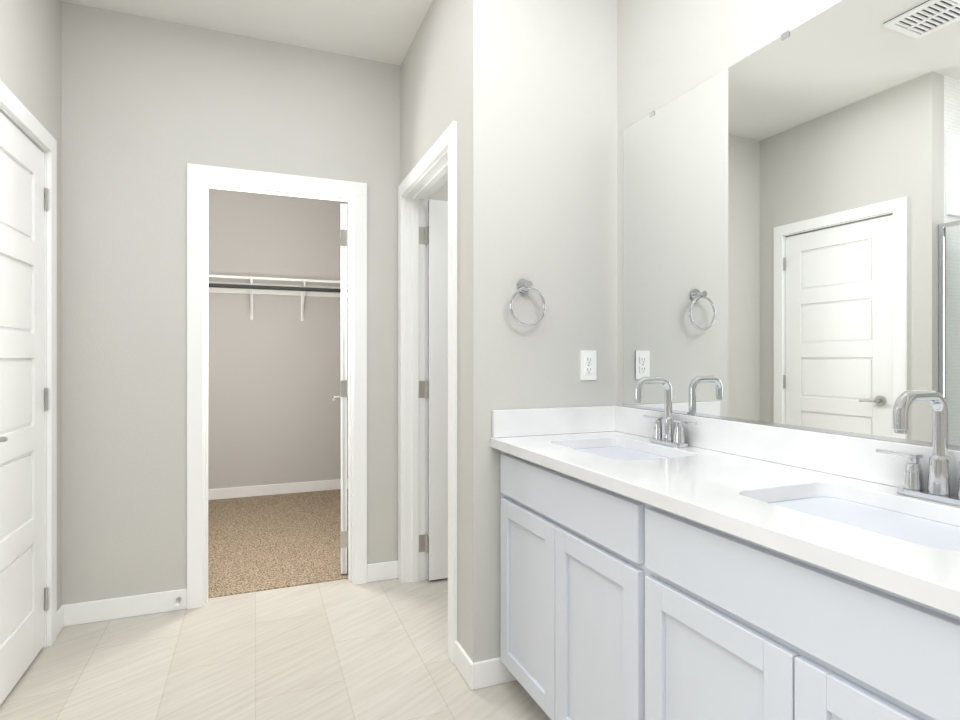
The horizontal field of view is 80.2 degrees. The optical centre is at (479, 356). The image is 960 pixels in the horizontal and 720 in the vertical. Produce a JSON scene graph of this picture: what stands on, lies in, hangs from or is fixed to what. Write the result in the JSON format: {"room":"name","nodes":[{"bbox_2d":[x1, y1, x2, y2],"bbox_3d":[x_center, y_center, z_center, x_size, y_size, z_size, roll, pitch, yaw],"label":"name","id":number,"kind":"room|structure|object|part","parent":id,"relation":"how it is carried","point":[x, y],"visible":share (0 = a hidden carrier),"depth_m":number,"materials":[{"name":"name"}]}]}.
{"room":"bathroom","nodes":[
{"label":"bathroom","id":0,"kind":"room"},
{"bbox_2d":[0,0,60,609],"bbox_3d":[-1.705,-0.190,1.988,0.115,2.770,1.110,0,0,-21],"label":"wall","id":1,"kind":"structure","parent":0,"point":[30,54],"depth_m":2.30,"materials":[{"name":"grey paint"}]},
{"bbox_2d":[0,112,47,704],"bbox_3d":[-1.673,0.176,2.005,0.156,2.013,0.715,0,0,-21],"label":"door","id":2,"kind":"structure","parent":1,"relation":"in","point":[23,398],"depth_m":2.11,"materials":[{"name":"white wood"}]},
{"bbox_2d":[0,80,56,647],"bbox_3d":[-1.705,0.141,1.988,0.149,2.109,0.859,0,0,-21],"label":"door frame","id":3,"kind":"structure","parent":1,"relation":"attached to","point":[15,111],"depth_m":2.35,"materials":[{"name":"white wood"}]},
{"bbox_2d":[61,0,432,64],"bbox_3d":[-0.782,-1.625,1.146,5.215,0.100,7.935,0,0,-21],"label":"ceiling","id":4,"kind":"structure","parent":0,"point":[384,31],"depth_m":2.66,"materials":[{"name":"white paint"}]},
{"bbox_2d":[61,1,447,604],"bbox_3d":[-0.573,-0.190,3.093,3.400,2.770,0.115,0,0,-21],"label":"wall","id":5,"kind":"structure","parent":0,"point":[151,108],"depth_m":2.66,"materials":[{"name":"grey paint"}]},
{"bbox_2d":[57,588,186,634],"bbox_3d":[-1.615,1.147,2.599,0.499,0.095,0.040,0,0,-21],"label":"baseboard","id":6,"kind":"structure","parent":5,"relation":"attached to","point":[165,601],"depth_m":2.60,"materials":[{"name":"white wood"}]},
{"bbox_2d":[187,163,366,608],"bbox_3d":[-1.017,0.141,2.918,0.848,2.109,0.149,0,0,-21],"label":"door frame","id":7,"kind":"structure","parent":5,"relation":"attached to","point":[201,179],"depth_m":2.79,"materials":[{"name":"white wood"}]},
{"bbox_2d":[331,204,347,573],"bbox_3d":[-0.820,0.176,3.432,0.156,2.013,0.704,0,0,-13],"label":"closet door","id":8,"kind":"structure","parent":5,"relation":"in","point":[343,397],"depth_m":3.10,"materials":[{"name":"white wood"}]},
{"bbox_2d":[0,578,550,719],"bbox_3d":[-0.377,1.225,0.118,5.215,0.060,5.727,0,0,-21],"label":"floor","id":9,"kind":"structure","parent":0,"point":[344,649],"depth_m":2.20,"materials":[{"name":"beige tile"}]},
{"bbox_2d":[497,449,959,719],"bbox_3d":[0.616,0.762,1.430,0.561,0.865,1.622,0,0,-21],"label":"bathroom vanity","id":10,"kind":"object","parent":9,"relation":"on","point":[719,569],"depth_m":1.22,"materials":[{"name":"white wood"}]},
{"bbox_2d":[491,429,959,632],"bbox_3d":[0.607,0.312,1.424,0.582,0.035,1.626,0,0,-21],"label":"countertop","id":11,"kind":"structure","parent":10,"relation":"on","point":[717,492],"depth_m":1.17,"materials":[{"name":"white stone"}]},
{"bbox_2d":[571,441,678,460],"bbox_3d":[0.452,0.392,1.849,0.363,0.149,0.476,0,0,-21],"label":"sink","id":12,"kind":"object","parent":11,"relation":"in","point":[617,450],"depth_m":1.98,"materials":[{"name":"white ceramic"}]},
{"bbox_2d":[634,376,696,446],"bbox_3d":[0.585,0.181,1.902,0.167,0.228,0.252,0,0,-21],"label":"faucet","id":13,"kind":"object","parent":11,"relation":"on","point":[666,432],"visible":1,"depth_m":1.90,"materials":[{"name":"silver metal"}]},
{"bbox_2d":[759,489,959,552],"bbox_3d":[0.765,0.392,1.102,0.364,0.149,0.476,0,0,-21],"label":"sink","id":14,"kind":"object","parent":11,"relation":"in","point":[921,526],"depth_m":1.18,"materials":[{"name":"white ceramic"}]},
{"bbox_2d":[876,389,959,505],"bbox_3d":[0.898,0.181,1.155,0.167,0.228,0.252,0,0,-21],"label":"faucet","id":15,"kind":"object","parent":11,"relation":"on","point":[939,488],"visible":0.98,"depth_m":1.16,"materials":[{"name":"silver metal"}]},
{"bbox_2d":[208,489,347,597],"bbox_3d":[-1.313,1.222,4.014,2.700,0.066,2.208,0,0,-21],"label":"floor","id":16,"kind":"structure","parent":0,"point":[263,543],"depth_m":3.66,"materials":[{"name":"beige carpet"}]},
{"bbox_2d":[208,188,347,488],"bbox_3d":[-1.699,-0.190,4.995,2.700,2.770,0.100,0,0,-21],"label":"wall","id":17,"kind":"structure","parent":0,"point":[274,380],"depth_m":4.89,"materials":[{"name":"grey paint"}]},
{"bbox_2d":[208,479,347,499],"bbox_3d":[-1.677,1.145,4.941,2.500,0.089,0.017,0,0,-21],"label":"baseboard","id":18,"kind":"structure","parent":17,"relation":"attached to","point":[258,490],"depth_m":4.88,"materials":[{"name":"white wood"}]},
{"bbox_2d":[208,275,347,320],"bbox_3d":[-1.624,-0.475,4.805,2.496,0.330,0.304,0,0,-21],"label":"closet shelf","id":19,"kind":"object","parent":17,"relation":"attached to","point":[251,286],"visible":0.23,"depth_m":4.78,"materials":[{"name":"white"}]},
{"bbox_3d":[-1.574,-0.558,4.679,2.494,0.032,0.032,0,0,-21],"label":"closet rail rod","id":20,"kind":"part","parent":19,"relation":"part of","materials":[{"name":"grey metal"}]},
{"bbox_2d":[400,0,462,647],"bbox_3d":[-0.195,-0.190,2.644,0.115,2.770,0.997,0,0,-21],"label":"wall","id":21,"kind":"structure","parent":0,"point":[431,88],"depth_m":2.39,"materials":[{"name":"grey paint"}]},
{"bbox_2d":[398,121,456,664],"bbox_3d":[-0.203,0.141,2.664,0.149,2.109,0.920,0,0,-21],"label":"door frame","id":22,"kind":"structure","parent":21,"relation":"attached to","point":[432,172],"depth_m":3.01,"materials":[{"name":"white wood"}]},
{"bbox_2d":[425,199,447,580],"bbox_3d":[0.077,0.176,3.162,0.776,2.013,0.156,0,0,-21],"label":"door","id":23,"kind":"structure","parent":21,"relation":"in","point":[436,392],"depth_m":3.03,"materials":[{"name":"white wood"}]},
{"bbox_2d":[463,0,616,662],"bbox_3d":[0.686,-0.190,2.393,1.570,2.770,0.115,0,0,-21],"label":"wall","id":24,"kind":"structure","parent":0,"point":[540,145],"depth_m":2.14,"materials":[{"name":"grey paint"}]},
{"bbox_2d":[509,279,545,325],"bbox_3d":[0.169,-0.200,2.097,0.146,0.179,0.056,0,0,-21],"label":"towel ring","id":25,"kind":"object","parent":24,"relation":"attached to","point":[523,285],"visible":1,"depth_m":2.09,"materials":[{"name":"silver metal"}]},
{"bbox_2d":[492,406,614,436],"bbox_3d":[0.289,0.245,2.162,0.522,0.100,0.020,0,0,-21],"label":"backsplash","id":26,"kind":"structure","parent":24,"relation":"attached to","point":[590,419],"depth_m":2.15,"materials":[{"name":"white stone"}]},
{"bbox_2d":[580,350,595,379],"bbox_3d":[0.424,0.034,2.223,0.070,0.116,0.008,0,0,-21],"label":"outlet","id":27,"kind":"object","parent":24,"relation":"attached to","point":[587,364],"visible":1,"depth_m":2.22,"materials":[{"name":"white plastic"}]},
{"bbox_2d":[617,0,841,405],"bbox_3d":[1.457,-0.190,0.261,0.212,2.770,4.418,0,0,-21],"label":"wall","id":28,"kind":"structure","parent":0,"point":[668,51],"depth_m":1.98,"materials":[{"name":"grey paint"}]},
{"bbox_2d":[623,0,959,449],"bbox_3d":[0.866,-0.348,1.507,0.043,1.086,1.570,0,0,-21],"label":"mirror","id":29,"kind":"object","parent":28,"relation":"attached to","point":[791,228],"visible":1,"depth_m":1.50,"materials":[{"name":"silver mirror"}]}
]}

